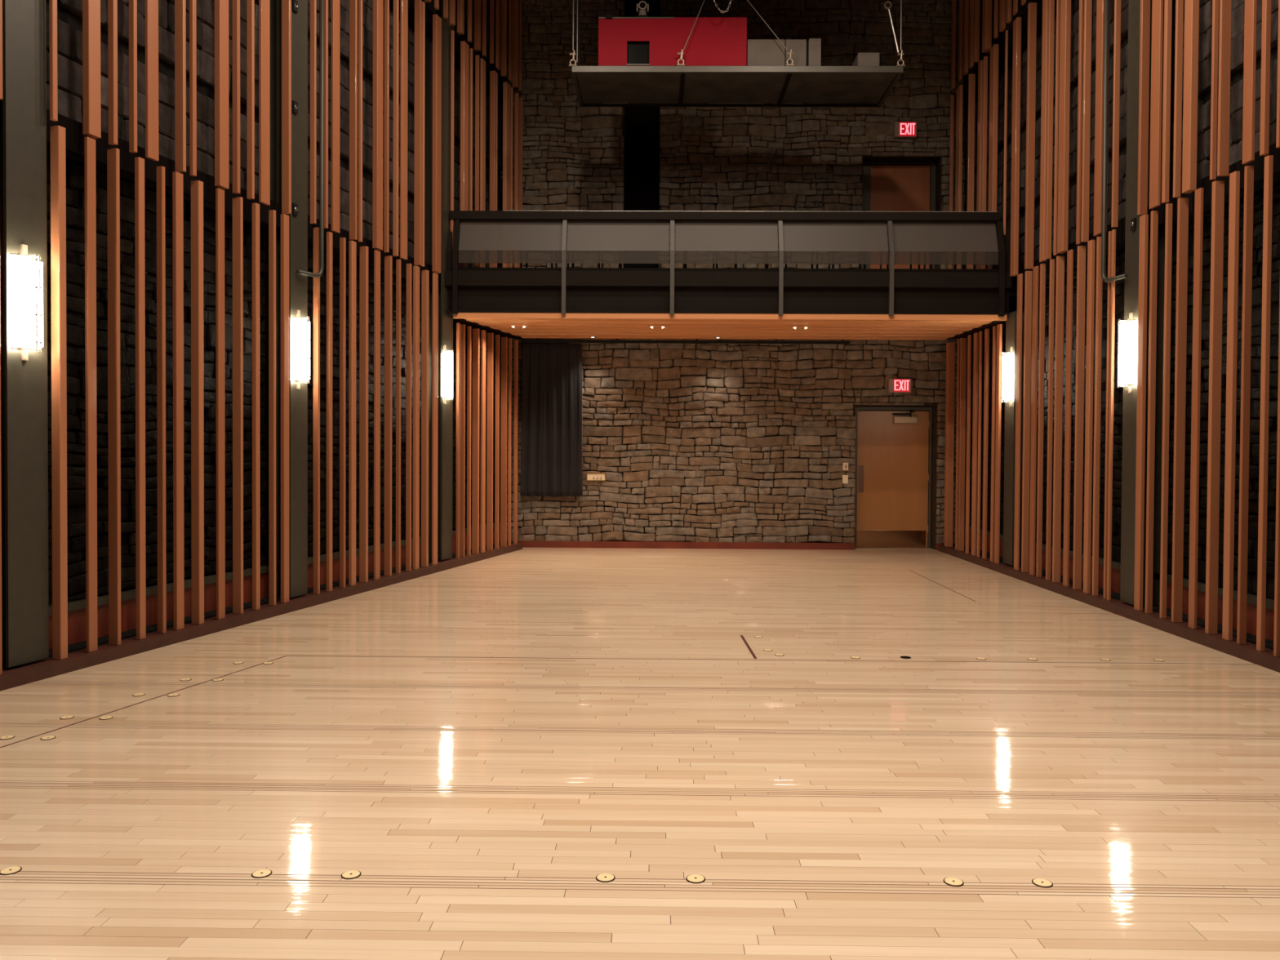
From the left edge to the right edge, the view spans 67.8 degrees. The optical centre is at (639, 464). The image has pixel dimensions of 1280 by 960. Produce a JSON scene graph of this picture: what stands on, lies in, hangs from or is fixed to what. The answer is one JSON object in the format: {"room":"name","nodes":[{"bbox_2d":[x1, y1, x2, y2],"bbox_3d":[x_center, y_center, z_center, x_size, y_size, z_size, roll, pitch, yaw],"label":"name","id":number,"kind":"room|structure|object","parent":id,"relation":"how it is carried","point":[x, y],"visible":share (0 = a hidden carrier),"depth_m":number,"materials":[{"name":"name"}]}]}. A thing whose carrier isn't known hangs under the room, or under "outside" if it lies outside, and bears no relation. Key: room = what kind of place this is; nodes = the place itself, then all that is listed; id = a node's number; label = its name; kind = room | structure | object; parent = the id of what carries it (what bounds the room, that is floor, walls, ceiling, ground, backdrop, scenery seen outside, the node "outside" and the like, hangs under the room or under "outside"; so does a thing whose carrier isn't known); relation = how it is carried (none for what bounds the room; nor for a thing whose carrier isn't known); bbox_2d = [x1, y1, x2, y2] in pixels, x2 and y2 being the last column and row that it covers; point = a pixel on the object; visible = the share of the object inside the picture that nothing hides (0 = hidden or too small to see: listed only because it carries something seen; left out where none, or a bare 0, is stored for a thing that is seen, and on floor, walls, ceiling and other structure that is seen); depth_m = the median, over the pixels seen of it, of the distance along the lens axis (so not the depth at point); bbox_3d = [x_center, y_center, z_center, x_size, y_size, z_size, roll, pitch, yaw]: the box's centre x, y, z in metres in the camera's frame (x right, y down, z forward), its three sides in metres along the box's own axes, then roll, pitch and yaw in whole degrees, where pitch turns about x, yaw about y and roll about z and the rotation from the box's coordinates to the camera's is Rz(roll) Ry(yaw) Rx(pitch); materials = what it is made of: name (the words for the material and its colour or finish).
{"room":"event venue","nodes":[
{"label":"event venue","id":0,"kind":"room"},
{"bbox_2d":[0,0,523,675],"bbox_3d":[-4.418,-3.848,5.579,0.760,10.700,18.920,1,1,15],"label":"wall","id":1,"kind":"structure","parent":0,"point":[164,464],"depth_m":8.20,"materials":[{"name":"black wood"}]},
{"bbox_2d":[9,244,43,360],"bbox_3d":[-3.911,-1.041,6.120,0.126,0.745,0.226,1,1,14],"label":"wall sconce","id":2,"kind":"object","parent":1,"relation":"attached to","point":[26,276],"visible":1,"depth_m":6.06,"materials":[{"name":"white glass"}]},
{"bbox_2d":[9,257,35,345],"bbox_3d":[-3.923,-1.033,6.051,0.137,0.541,0.021,0,1,-30],"label":"diffuser","id":3,"kind":"object","parent":2,"relation":"attached to","point":[22,270],"depth_m":6.04,"materials":[{"name":"white glass"}]},
{"bbox_2d":[40,262,43,347],"bbox_3d":[-3.888,-1.035,6.186,0.021,0.541,0.137,0,1,-31],"label":"diffuser","id":4,"kind":"object","parent":2,"relation":"attached to","point":[41,263],"depth_m":6.14,"materials":[{"name":"white"}]},
{"bbox_2d":[0,542,522,691],"bbox_3d":[-3.520,1.327,7.903,0.175,0.085,13.320,1,1,15],"label":"baseboard","id":5,"kind":"structure","parent":1,"relation":"attached to","point":[25,673],"depth_m":7.66,"materials":[{"name":"brown wood"}]},
{"bbox_2d":[292,100,297,114],"bbox_3d":[-3.220,-3.336,8.897,0.028,0.110,0.064,1,1,15],"label":"box","id":6,"kind":"object","parent":1,"relation":"attached to","point":[295,104],"visible":1,"depth_m":8.88,"materials":[{"name":"black metal"}]},
{"bbox_2d":[292,202,297,216],"bbox_3d":[-3.225,-2.386,8.913,0.028,0.110,0.064,1,1,15],"label":"box","id":7,"kind":"object","parent":1,"relation":"attached to","point":[295,206],"visible":1,"depth_m":8.90,"materials":[{"name":"black metal"}]},
{"bbox_2d":[292,0,297,13],"bbox_3d":[-3.214,-4.276,8.882,0.028,0.110,0.064,1,1,15],"label":"box","id":8,"kind":"object","parent":1,"relation":"attached to","point":[295,3],"visible":1,"depth_m":8.87,"materials":[{"name":"black"}]},
{"bbox_2d":[291,309,311,389],"bbox_3d":[-3.171,-1.084,8.975,0.126,0.745,0.226,1,1,15],"label":"wall sconce","id":9,"kind":"object","parent":1,"relation":"attached to","point":[300,330],"visible":1,"depth_m":8.91,"materials":[{"name":"white glass"}]},
{"bbox_2d":[291,320,306,378],"bbox_3d":[-3.184,-1.076,8.906,0.137,0.541,0.021,0,1,-30],"label":"diffuser","id":10,"kind":"object","parent":9,"relation":"attached to","point":[299,327],"depth_m":8.90,"materials":[{"name":"white glass"}]},
{"bbox_2d":[307,321,310,379],"bbox_3d":[-3.149,-1.078,9.042,0.021,0.541,0.137,0,1,-31],"label":"diffuser","id":11,"kind":"object","parent":9,"relation":"attached to","point":[308,322],"depth_m":8.97,"materials":[{"name":"white glass"}]},
{"bbox_2d":[296,0,324,277],"bbox_3d":[-3.121,-4.017,9.032,0.042,4.461,0.326,1,1,25],"label":"conduit","id":12,"kind":"object","parent":1,"relation":"attached to","point":[320,273],"visible":1,"depth_m":9.16,"materials":[{"name":"metal"}]},
{"bbox_2d":[440,344,453,404],"bbox_3d":[-2.400,-1.129,11.957,0.126,0.745,0.226,1,1,15],"label":"wall sconce","id":13,"kind":"object","parent":1,"relation":"attached to","point":[446,358],"visible":1,"depth_m":11.88,"materials":[{"name":"white glass"}]},
{"bbox_2d":[440,352,452,396],"bbox_3d":[-2.412,-1.121,11.888,0.137,0.541,0.021,0,1,-30],"label":"diffuser","id":14,"kind":"object","parent":13,"relation":"attached to","point":[446,357],"depth_m":11.88,"materials":[{"name":"white"}]},
{"bbox_2d":[451,370,453,396],"bbox_3d":[-2.377,-1.123,12.023,0.021,0.541,0.137,0,1,-31],"label":"diffuser","id":15,"kind":"object","parent":13,"relation":"attached to","point":[451,371],"depth_m":12.02,"materials":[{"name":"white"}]},
{"bbox_2d":[0,546,1279,959],"bbox_3d":[-0.683,1.573,5.636,13.500,0.301,19.600,0,1,1],"label":"floor","id":16,"kind":"structure","parent":0,"point":[482,742],"depth_m":4.39,"materials":[{"name":"brown wood"}]},
{"bbox_2d":[0,735,14,739],"bbox_3d":[-3.288,1.425,4.947,0.069,0.019,0.069,0,1,1],"label":"plug","id":17,"kind":"object","parent":16,"relation":"on","point":[6,737],"visible":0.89,"depth_m":4.94,"materials":[{"name":"brown"}]},
{"bbox_2d":[0,866,22,875],"bbox_3d":[-2.247,1.456,3.400,0.069,0.019,0.069,0,1,1],"label":"plug","id":18,"kind":"object","parent":16,"relation":"on","point":[14,869],"visible":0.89,"depth_m":3.40,"materials":[{"name":"brown"}]},
{"bbox_2d":[40,735,55,740],"bbox_3d":[-3.072,1.426,4.944,0.069,0.019,0.069,0,1,1],"label":"plug","id":19,"kind":"object","parent":16,"relation":"on","point":[50,737],"visible":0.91,"depth_m":4.93,"materials":[{"name":"brown wood"}]},
{"bbox_2d":[59,715,74,719],"bbox_3d":[-3.199,1.419,5.318,0.069,0.019,0.069,0,1,1],"label":"plug","id":20,"kind":"object","parent":16,"relation":"on","point":[64,717],"visible":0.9,"depth_m":5.31,"materials":[{"name":"brown wood"}]},
{"bbox_2d":[98,715,113,719],"bbox_3d":[-2.979,1.421,5.315,0.069,0.019,0.069,0,1,1],"label":"plug","id":21,"kind":"object","parent":16,"relation":"on","point":[105,717],"visible":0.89,"depth_m":5.31,"materials":[{"name":"brown"}]},
{"bbox_2d":[132,693,145,696],"bbox_3d":[-3.058,1.412,5.813,0.069,0.019,0.069,0,1,1],"label":"plug","id":22,"kind":"object","parent":16,"relation":"on","point":[137,694],"visible":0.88,"depth_m":5.80,"materials":[{"name":"brown"}]},
{"bbox_2d":[167,693,179,697],"bbox_3d":[-2.845,1.413,5.810,0.069,0.019,0.069,0,1,1],"label":"plug","id":23,"kind":"object","parent":16,"relation":"on","point":[175,694],"visible":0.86,"depth_m":5.80,"materials":[{"name":"brown wood"}]},
{"bbox_2d":[179,678,191,680],"bbox_3d":[-2.954,1.406,6.194,0.069,0.019,0.069,0,1,1],"label":"plug","id":24,"kind":"object","parent":16,"relation":"on","point":[183,679],"visible":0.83,"depth_m":6.19,"materials":[{"name":"brown"}]},
{"bbox_2d":[211,678,223,681],"bbox_3d":[-2.745,1.408,6.191,0.069,0.019,0.069,0,1,1],"label":"plug","id":25,"kind":"object","parent":16,"relation":"on","point":[216,679],"visible":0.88,"depth_m":6.18,"materials":[{"name":"brown wood"}]},
{"bbox_2d":[233,661,244,664],"bbox_3d":[-2.817,1.399,6.685,0.069,0.019,0.069,0,1,1],"label":"plug","id":26,"kind":"object","parent":16,"relation":"on","point":[239,662],"visible":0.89,"depth_m":6.67,"materials":[{"name":"brown"}]},
{"bbox_2d":[251,869,271,878],"bbox_3d":[-1.345,1.462,3.388,0.069,0.019,0.069,0,1,1],"label":"plug","id":27,"kind":"object","parent":16,"relation":"on","point":[260,873],"visible":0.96,"depth_m":3.38,"materials":[{"name":"brown"}]},
{"bbox_2d":[262,662,273,664],"bbox_3d":[-2.608,1.400,6.682,0.069,0.019,0.069,0,1,1],"label":"plug","id":28,"kind":"object","parent":16,"relation":"on","point":[264,663],"visible":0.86,"depth_m":6.67,"materials":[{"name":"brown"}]},
{"bbox_2d":[341,870,360,879],"bbox_3d":[-1.026,1.464,3.384,0.069,0.019,0.069,0,1,1],"label":"plug","id":29,"kind":"object","parent":16,"relation":"on","point":[351,874],"visible":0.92,"depth_m":3.38,"materials":[{"name":"brown"}]},
{"bbox_2d":[595,873,615,882],"bbox_3d":[-0.122,1.469,3.372,0.069,0.019,0.069,0,1,1],"label":"plug","id":30,"kind":"object","parent":16,"relation":"on","point":[602,877],"visible":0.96,"depth_m":3.37,"materials":[{"name":"gold"}]},
{"bbox_2d":[685,874,705,883],"bbox_3d":[0.197,1.471,3.367,0.069,0.019,0.069,0,1,1],"label":"plug","id":31,"kind":"object","parent":16,"relation":"on","point":[692,878],"visible":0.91,"depth_m":3.36,"materials":[{"name":"gold"}]},
{"bbox_2d":[850,656,860,658],"bbox_3d":[1.576,1.420,6.968,0.069,0.019,0.069,0,1,1],"label":"plug","id":32,"kind":"object","parent":16,"relation":"on","point":[852,657],"visible":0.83,"depth_m":6.96,"materials":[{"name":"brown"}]},
{"bbox_2d":[900,656,911,658],"bbox_3d":[1.948,1.422,6.984,0.078,0.019,0.078,0,1,1],"label":"socket","id":33,"kind":"object","parent":16,"relation":"on","point":[903,657],"visible":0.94,"depth_m":6.97,"materials":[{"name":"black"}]},
{"bbox_2d":[943,877,964,886],"bbox_3d":[1.105,1.477,3.355,0.069,0.019,0.069,0,1,1],"label":"plug","id":34,"kind":"object","parent":16,"relation":"on","point":[953,882],"visible":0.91,"depth_m":3.35,"materials":[{"name":"gold"}]},
{"bbox_2d":[1027,657,1037,660],"bbox_3d":[2.864,1.427,6.951,0.069,0.019,0.069,0,1,1],"label":"plug","id":35,"kind":"object","parent":16,"relation":"on","point":[1029,659],"visible":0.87,"depth_m":6.94,"materials":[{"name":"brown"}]},
{"bbox_2d":[1031,878,1053,888],"bbox_3d":[1.415,1.478,3.351,0.069,0.019,0.069,0,1,1],"label":"plug","id":36,"kind":"object","parent":16,"relation":"on","point":[1041,882],"visible":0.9,"depth_m":3.35,"materials":[{"name":"gold"}]},
{"bbox_2d":[1100,658,1111,661],"bbox_3d":[3.396,1.431,6.944,0.069,0.019,0.069,0,1,1],"label":"plug","id":37,"kind":"object","parent":16,"relation":"on","point":[1104,660],"visible":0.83,"depth_m":6.93,"materials":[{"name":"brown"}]},
{"bbox_2d":[438,267,1017,340],"bbox_3d":[1.109,-2.166,13.182,7.324,0.650,2.560,0,1,1],"label":"balcony","id":38,"kind":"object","parent":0,"point":[602,303],"depth_m":11.99,"materials":[{"name":"metal"}]},
{"bbox_2d":[508,324,528,328],"bbox_3d":[-1.636,-1.859,12.845,0.270,0.041,0.070,0,1,1],"label":"recessed light","id":39,"kind":"object","parent":38,"relation":"in","point":[512,326],"visible":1,"depth_m":12.83,"materials":[{"name":"white glass"}]},
{"bbox_2d":[520,250,557,267],"bbox_3d":[-1.359,-2.899,12.825,0.446,0.802,0.463,0,1,3],"label":"chair","id":40,"kind":"object","parent":38,"relation":"on","point":[521,252],"visible":0.07,"depth_m":12.63,"materials":[{"name":"black metal"}]},
{"bbox_2d":[567,250,603,267],"bbox_3d":[-0.729,-2.895,12.792,0.446,0.802,0.463,0,1,4],"label":"chair","id":41,"kind":"object","parent":38,"relation":"on","point":[568,251],"visible":0.12,"depth_m":12.95,"materials":[{"name":"black metal"}]},
{"bbox_2d":[618,251,652,267],"bbox_3d":[-0.059,-2.892,12.871,0.446,0.802,0.463,0,1,1],"label":"chair","id":42,"kind":"object","parent":38,"relation":"on","point":[620,252],"visible":0.08,"depth_m":12.66,"materials":[{"name":"black"}]},
{"bbox_2d":[647,325,667,328],"bbox_3d":[0.234,-1.848,12.819,0.270,0.041,0.070,0,1,1],"label":"recessed light","id":43,"kind":"object","parent":38,"relation":"in","point":[651,326],"visible":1,"depth_m":12.79,"materials":[{"name":"white glass"}]},
{"bbox_2d":[524,338,849,343],"bbox_3d":[0.705,-1.859,14.363,4.900,0.062,0.040,0,1,1],"label":"track","id":44,"kind":"object","parent":38,"relation":"hanging from","point":[696,341],"visible":1,"depth_m":14.34,"materials":[{"name":"black"}]},
{"bbox_2d":[520,342,582,496],"bbox_3d":[-1.333,-0.673,14.425,0.943,2.316,0.102,0,1,1],"label":"curtain","id":45,"kind":"object","parent":44,"relation":"hanging from","point":[551,439],"visible":1,"depth_m":14.41,"materials":[{"name":"black fabric"}]},
{"bbox_2d":[682,251,717,268],"bbox_3d":[0.810,-2.887,12.838,0.446,0.802,0.463,0,1,-1],"label":"chair","id":46,"kind":"object","parent":38,"relation":"on","point":[685,253],"visible":0.09,"depth_m":12.63,"materials":[{"name":"black metal"}]},
{"bbox_2d":[445,210,1013,316],"bbox_3d":[1.094,-2.531,12.116,7.130,1.324,0.500,0,1,1],"label":"balcony railing","id":47,"kind":"object","parent":38,"relation":"attached to","point":[480,230],"visible":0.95,"depth_m":11.98,"materials":[{"name":"metal"}]},
{"bbox_2d":[734,251,768,268],"bbox_3d":[1.491,-2.882,12.777,0.446,0.802,0.463,0,1,4],"label":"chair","id":48,"kind":"object","parent":38,"relation":"on","point":[735,252],"visible":0.09,"depth_m":12.58,"materials":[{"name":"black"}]},
{"bbox_2d":[790,325,810,328],"bbox_3d":[2.154,-1.836,12.793,0.270,0.041,0.070,0,1,1],"label":"recessed light","id":49,"kind":"object","parent":38,"relation":"in","point":[793,326],"visible":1,"depth_m":12.77,"materials":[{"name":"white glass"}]},
{"bbox_2d":[785,251,817,268],"bbox_3d":[2.140,-2.878,12.788,0.446,0.802,0.463,0,1,1],"label":"chair","id":50,"kind":"object","parent":38,"relation":"on","point":[785,251],"visible":0.09,"depth_m":12.58,"materials":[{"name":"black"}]},
{"bbox_2d":[828,251,866,268],"bbox_3d":[2.771,-2.874,12.765,0.446,0.802,0.463,0,1,4],"label":"chair","id":51,"kind":"object","parent":38,"relation":"on","point":[829,252],"visible":0.08,"depth_m":12.57,"materials":[{"name":"black"}]},
{"bbox_2d":[880,224,919,268],"bbox_3d":[3.491,-2.871,12.809,0.446,0.802,0.463,0,1,1],"label":"chair","id":52,"kind":"object","parent":38,"relation":"on","point":[918,253],"visible":0.11,"depth_m":12.61,"materials":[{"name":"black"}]},
{"bbox_2d":[923,252,964,269],"bbox_3d":[4.071,-2.867,12.773,0.446,0.802,0.463,0,1,4],"label":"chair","id":53,"kind":"object","parent":38,"relation":"on","point":[925,253],"visible":0.06,"depth_m":12.93,"materials":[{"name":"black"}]},
{"bbox_2d":[499,0,969,549],"bbox_3d":[1.347,-3.965,14.677,7.350,10.700,0.465,0,1,1],"label":"wall","id":54,"kind":"structure","parent":0,"point":[575,157],"depth_m":14.51,"materials":[{"name":"black stone"}]},
{"bbox_2d":[586,472,605,480],"bbox_3d":[-0.672,0.186,14.560,0.287,0.114,0.057,0,1,1],"label":"wall outlet","id":55,"kind":"object","parent":54,"relation":"attached to","point":[589,476],"visible":1,"depth_m":14.53,"materials":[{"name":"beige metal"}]},
{"bbox_2d":[517,540,854,550],"bbox_3d":[0.697,1.234,14.582,5.155,0.100,0.095,0,1,1],"label":"baseboard","id":56,"kind":"structure","parent":54,"relation":"attached to","point":[526,544],"depth_m":14.53,"materials":[{"name":"brown wood"}]},
{"bbox_2d":[842,475,848,483],"bbox_3d":[3.125,0.225,14.512,0.080,0.127,0.055,0,1,1],"label":"switch plate","id":57,"kind":"object","parent":54,"relation":"attached to","point":[845,477],"visible":1,"depth_m":14.49,"materials":[{"name":"beige plastic"}]},
{"bbox_2d":[842,462,848,470],"bbox_3d":[3.129,0.030,14.504,0.080,0.113,0.065,0,1,1],"label":"switch plate","id":58,"kind":"object","parent":54,"relation":"attached to","point":[845,465],"visible":1,"depth_m":14.48,"materials":[{"name":"beige plastic"}]},
{"bbox_2d":[853,406,932,548],"bbox_3d":[3.912,0.195,14.846,1.245,2.205,0.224,0,1,1],"label":"door","id":59,"kind":"structure","parent":54,"relation":"in","point":[893,444],"depth_m":14.82,"materials":[{"name":"brown wood"}]},
{"bbox_2d":[861,162,936,268],"bbox_3d":[3.977,-3.589,14.813,1.198,2.175,0.165,0,1,1],"label":"door","id":60,"kind":"structure","parent":54,"relation":"in","point":[886,186],"depth_m":14.75,"materials":[{"name":"brown wood"}]},
{"bbox_2d":[887,378,911,392],"bbox_3d":[3.937,-1.195,14.449,0.335,0.210,0.103,0,1,1],"label":"exit sign","id":61,"kind":"object","parent":54,"relation":"attached to","point":[895,385],"visible":1,"depth_m":14.40,"materials":[{"name":"red plastic"}]},
{"bbox_2d":[893,121,917,138],"bbox_3d":[4.008,-5.048,14.384,0.335,0.227,0.103,0,1,1],"label":"exit sign","id":62,"kind":"object","parent":54,"relation":"attached to","point":[902,130],"visible":1,"depth_m":14.34,"materials":[{"name":"red plastic"}]},
{"bbox_2d":[571,66,903,106],"bbox_3d":[1.224,-4.954,12.515,4.140,0.078,1.220,0,1,1],"label":"platform","id":63,"kind":"object","parent":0,"point":[595,86],"visible":1,"depth_m":12.43,"materials":[{"name":"metal"}]},
{"bbox_2d":[568,0,577,66],"bbox_3d":[-0.832,-6.839,11.922,0.100,3.687,0.032,0,1,1],"label":"rope","id":64,"kind":"object","parent":63,"relation":"attached to","point":[573,54],"visible":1,"depth_m":11.94,"materials":[{"name":"grey"}]},
{"bbox_2d":[576,0,577,62],"bbox_3d":[-0.776,-6.870,11.960,0.023,3.626,0.012,0,1,1],"label":"cable","id":65,"kind":"object","parent":63,"relation":"attached to","point":[577,0],"visible":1,"depth_m":11.98,"materials":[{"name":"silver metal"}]},
{"bbox_2d":[577,0,580,66],"bbox_3d":[-0.757,-6.845,11.961,0.032,3.676,0.026,0,1,1],"label":"hanging cable","id":66,"kind":"object","parent":63,"relation":"attached to","point":[579,1],"visible":1,"depth_m":11.98,"materials":[{"name":"metal"}]},
{"bbox_2d":[598,13,746,66],"bbox_3d":[0.414,-5.316,12.375,1.866,0.705,0.830,0,1,1],"label":"box","id":67,"kind":"object","parent":63,"relation":"on","point":[622,41],"visible":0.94,"depth_m":11.99,"materials":[{"name":"paint"}]},
{"bbox_2d":[635,0,648,17],"bbox_3d":[0.034,-5.759,12.138,0.270,0.253,0.270,0,1,1],"label":"camera","id":68,"kind":"object","parent":67,"relation":"on","point":[642,6],"visible":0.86,"depth_m":12.08,"materials":[{"name":"metal"}]},
{"bbox_2d":[676,0,704,65],"bbox_3d":[0.825,-5.856,11.937,0.723,1.739,0.034,0,1,-7],"label":"rope","id":69,"kind":"object","parent":63,"relation":"attached to","point":[681,53],"visible":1,"depth_m":11.91,"materials":[{"name":"grey"}]},
{"bbox_2d":[713,0,732,13],"bbox_3d":[0.999,-5.883,11.742,0.722,0.628,0.028,0,1,1],"label":"chain","id":70,"kind":"object","parent":69,"relation":"hanging from","point":[726,11],"visible":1,"depth_m":11.74,"materials":[{"name":"silver metal"}]},
{"bbox_2d":[746,39,785,66],"bbox_3d":[1.592,-5.153,12.171,0.474,0.399,0.357,0,1,1],"label":"box","id":71,"kind":"object","parent":63,"relation":"on","point":[760,52],"visible":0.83,"depth_m":12.00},
{"bbox_2d":[746,0,794,66],"bbox_3d":[1.489,-5.717,11.930,0.884,1.469,0.035,0,1,7],"label":"rope","id":72,"kind":"object","parent":63,"relation":"attached to","point":[790,53],"visible":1,"depth_m":11.89,"materials":[{"name":"grey"}]},
{"bbox_2d":[785,39,806,66],"bbox_3d":[1.967,-5.151,12.166,0.261,0.399,0.357,0,1,1],"label":"box","id":73,"kind":"object","parent":63,"relation":"on","point":[798,46],"visible":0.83,"depth_m":11.99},
{"bbox_2d":[806,38,821,66],"bbox_3d":[2.199,-5.148,12.108,0.154,0.399,0.307,0,1,1],"label":"box","id":74,"kind":"object","parent":63,"relation":"on","point":[814,45],"visible":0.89,"depth_m":11.96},
{"bbox_2d":[852,53,879,66],"bbox_3d":[2.880,-5.063,12.155,0.272,0.234,0.357,0,1,1],"label":"box","id":75,"kind":"object","parent":63,"relation":"on","point":[862,59],"visible":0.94,"depth_m":11.98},
{"bbox_2d":[896,0,905,66],"bbox_3d":[3.267,-6.814,11.866,0.100,3.687,0.032,0,1,1],"label":"rope","id":76,"kind":"object","parent":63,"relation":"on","point":[901,54],"visible":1,"depth_m":11.88,"materials":[{"name":"grey"}]},
{"bbox_2d":[884,0,899,53],"bbox_3d":[3.143,-5.461,11.890,0.197,0.642,0.026,0,1,1],"label":"rod","id":77,"kind":"object","parent":76,"relation":"on","point":[890,2],"visible":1,"depth_m":11.88,"materials":[{"name":"silver metal"}]},
{"bbox_2d":[943,0,1279,656],"bbox_3d":[4.852,-3.786,5.078,0.760,10.700,18.810,0,1,1],"label":"wall","id":78,"kind":"structure","parent":0,"point":[1162,496],"depth_m":8.90,"materials":[{"name":"black wood"}]},
{"bbox_2d":[1000,346,1014,407],"bbox_3d":[4.543,-1.086,11.803,0.126,0.745,0.226,0,1,1],"label":"wall sconce","id":79,"kind":"object","parent":78,"relation":"attached to","point":[1007,361],"visible":1,"depth_m":11.73,"materials":[{"name":"white glass"}]},
{"bbox_2d":[1003,354,1014,399],"bbox_3d":[4.537,-1.078,11.733,0.137,0.541,0.021,1,1,45],"label":"diffuser","id":80,"kind":"object","parent":79,"relation":"attached to","point":[1008,360],"depth_m":11.72,"materials":[{"name":"white"}]},
{"bbox_2d":[937,545,1279,672],"bbox_3d":[4.525,1.369,8.163,0.175,0.085,12.600,0,1,1],"label":"baseboard","id":81,"kind":"structure","parent":78,"relation":"attached to","point":[1248,651],"depth_m":8.49,"materials":[{"name":"brown wood"}]},
{"bbox_2d":[1101,0,1127,282],"bbox_3d":[4.517,-3.973,9.026,0.042,4.461,0.346,0,1,-9],"label":"conduit","id":82,"kind":"object","parent":78,"relation":"attached to","point":[1104,277],"visible":1,"depth_m":9.17,"materials":[{"name":"metal"}]},
{"bbox_2d":[1115,312,1136,393],"bbox_3d":[4.503,-1.038,8.854,0.126,0.745,0.226,0,1,1],"label":"wall sconce","id":83,"kind":"object","parent":78,"relation":"attached to","point":[1126,333],"visible":1,"depth_m":8.79,"materials":[{"name":"white glass"}]},
{"bbox_2d":[1118,325,1120,383],"bbox_3d":[4.499,-1.032,8.924,0.137,0.541,0.021,-1,1,-43],"label":"diffuser","id":84,"kind":"object","parent":83,"relation":"attached to","point":[1119,326],"depth_m":8.85,"materials":[{"name":"white glass"}]},
{"bbox_2d":[1120,323,1136,382],"bbox_3d":[4.497,-1.030,8.784,0.137,0.541,0.021,1,1,45],"label":"diffuser","id":85,"kind":"object","parent":83,"relation":"attached to","point":[1127,331],"depth_m":8.77,"materials":[{"name":"white glass"}]},
{"bbox_2d":[1130,217,1136,231],"bbox_3d":[4.559,-2.219,8.804,0.028,0.110,0.064,0,1,1],"label":"box","id":86,"kind":"object","parent":78,"relation":"attached to","point":[1133,221],"visible":1,"depth_m":8.78,"materials":[{"name":"black"}]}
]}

